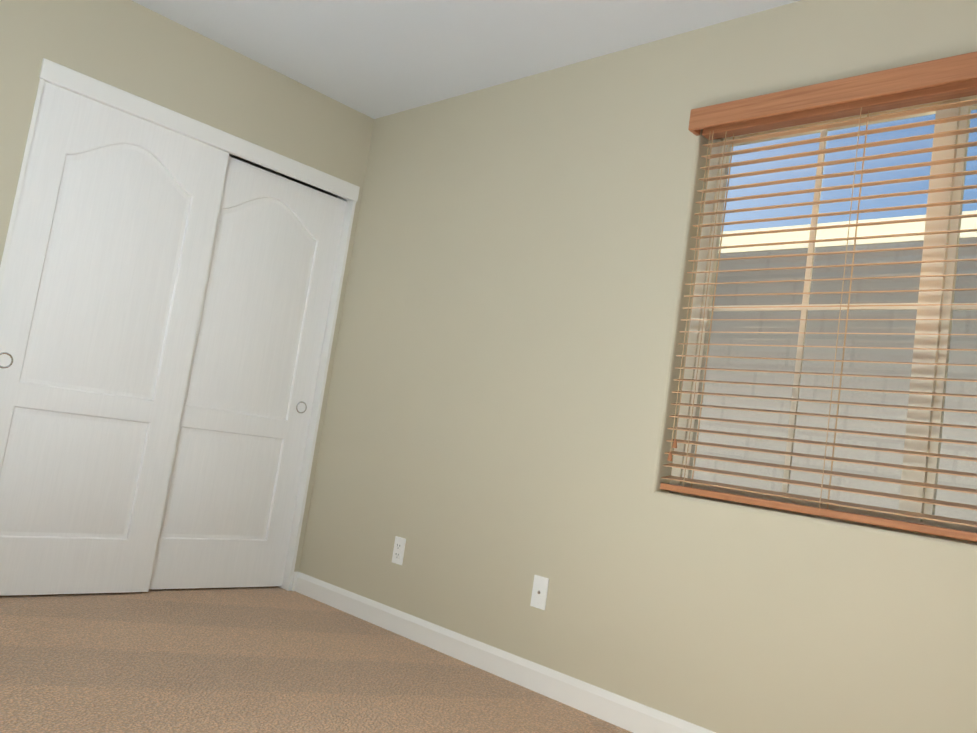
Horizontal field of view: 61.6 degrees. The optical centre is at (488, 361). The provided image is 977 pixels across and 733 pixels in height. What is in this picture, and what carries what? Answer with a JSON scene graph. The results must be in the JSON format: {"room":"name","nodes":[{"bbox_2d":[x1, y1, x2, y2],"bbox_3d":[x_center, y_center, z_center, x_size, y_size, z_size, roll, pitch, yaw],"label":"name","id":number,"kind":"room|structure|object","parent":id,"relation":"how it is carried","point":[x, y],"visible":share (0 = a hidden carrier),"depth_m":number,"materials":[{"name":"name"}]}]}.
{"room":"empty bedroom","nodes":[
{"label":"empty bedroom","id":0,"kind":"room"},
{"bbox_2d":[0,0,373,571],"bbox_3d":[-1.660,-0.281,3.363,0.150,2.540,2.550,3,-8,44],"label":"wall","id":1,"kind":"structure","parent":0,"point":[135,48],"depth_m":3.52,"materials":[{"name":"beige paint"}]},
{"bbox_2d":[0,81,228,595],"bbox_3d":[-1.605,-0.045,3.361,0.040,1.972,0.790,3,-8,44],"label":"closet door","id":2,"kind":"structure","parent":1,"relation":"in","point":[105,273],"depth_m":3.35,"materials":[{"name":"white wood"}]},
{"bbox_2d":[0,78,355,590],"bbox_3d":[-1.396,-0.015,3.643,0.153,2.050,1.520,3,-8,44],"label":"door frame","id":3,"kind":"structure","parent":1,"relation":"attached to","point":[317,404],"depth_m":4.10,"materials":[{"name":"white wood"}]},
{"bbox_2d":[39,58,359,201],"bbox_3d":[-1.200,-0.994,3.693,0.026,0.080,1.528,3,-8,44],"label":"trim header","id":4,"kind":"object","parent":1,"relation":"attached to","point":[66,78],"visible":0.94,"depth_m":3.57,"materials":[{"name":"white wood"}]},
{"bbox_2d":[149,156,346,588],"bbox_3d":[-1.160,0.074,3.883,0.040,1.972,0.790,3,-8,44],"label":"closet door","id":5,"kind":"structure","parent":1,"relation":"in","point":[232,490],"depth_m":3.89,"materials":[{"name":"white wood"}]},
{"bbox_2d":[291,572,297,590],"bbox_3d":[-0.952,1.086,4.038,0.014,0.092,0.029,3,-8,44],"label":"baseboard","id":6,"kind":"structure","parent":1,"relation":"attached to","point":[295,575],"depth_m":4.03,"materials":[{"name":"white wood"}]},
{"bbox_2d":[229,153,284,177],"bbox_3d":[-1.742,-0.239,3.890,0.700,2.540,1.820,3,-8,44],"label":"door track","id":7,"kind":"structure","parent":0,"point":[256,165],"depth_m":4.70,"materials":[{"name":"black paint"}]},
{"bbox_2d":[0,586,632,732],"bbox_3d":[-1.087,0.917,1.832,4.690,0.060,3.700,3,-8,44],"label":"floor","id":8,"kind":"structure","parent":0,"point":[273,659],"depth_m":2.69,"materials":[{"name":"carpet"}]},
{"bbox_2d":[132,0,800,118],"bbox_3d":[-0.720,-1.563,2.086,4.690,0.100,3.700,3,-8,44],"label":"ceiling","id":9,"kind":"structure","parent":0,"point":[374,59],"depth_m":3.35,"materials":[{"name":"white paint"}]},
{"bbox_2d":[285,0,976,732],"bbox_3d":[0.327,-0.004,3.199,4.640,2.540,0.150,3,-8,44],"label":"wall","id":10,"kind":"structure","parent":0,"point":[505,384],"depth_m":3.02,"materials":[{"name":"beige paint"}]},
{"bbox_2d":[392,536,405,564],"bbox_3d":[-0.393,0.827,3.576,0.070,0.115,0.009,3,-8,44],"label":"electrical outlet","id":11,"kind":"object","parent":10,"relation":"attached to","point":[398,550],"visible":1,"depth_m":3.57,"materials":[{"name":"white plastic"}]},
{"bbox_2d":[295,572,715,732],"bbox_3d":[0.350,1.149,2.777,3.640,0.092,0.014,3,-8,44],"label":"baseboard","id":12,"kind":"structure","parent":10,"relation":"attached to","point":[613,708],"depth_m":3.05,"materials":[{"name":"white wood"}]},
{"bbox_2d":[530,575,548,609],"bbox_3d":[0.186,0.850,3.010,0.070,0.115,0.012,3,-8,44],"label":"outlet","id":13,"kind":"object","parent":10,"relation":"attached to","point":[539,591],"visible":1,"depth_m":3.01,"materials":[{"name":"white plastic"}]},
{"bbox_2d":[669,95,976,543],"bbox_3d":[1.290,-0.158,2.366,1.550,1.305,0.058,3,-8,44],"label":"window","id":14,"kind":"structure","parent":10,"relation":"in","point":[934,327],"depth_m":2.46,"materials":[{"name":"beige plastic"}]},
{"bbox_2d":[660,51,976,541],"bbox_3d":[1.213,-0.193,2.285,1.574,1.319,0.122,3,-8,44],"label":"window blinds","id":15,"kind":"object","parent":14,"relation":"attached to","point":[946,78],"visible":0.98,"depth_m":2.48,"materials":[{"name":"brown wood"}]},
{"bbox_3d":[1.562,1.610,2.351,30.000,0.050,32.000,3,-8,44],"label":"ground","id":16,"kind":"structure","parent":0,"visible":0},
{"bbox_2d":[691,210,976,521],"bbox_3d":[3.170,0.574,3.947,22.000,2.780,0.220,3,-8,44],"label":"neighboring building","id":17,"kind":"structure","parent":16,"relation":"on","point":[815,340],"depth_m":4.99,"materials":[{"name":"grey paint"}]}
]}

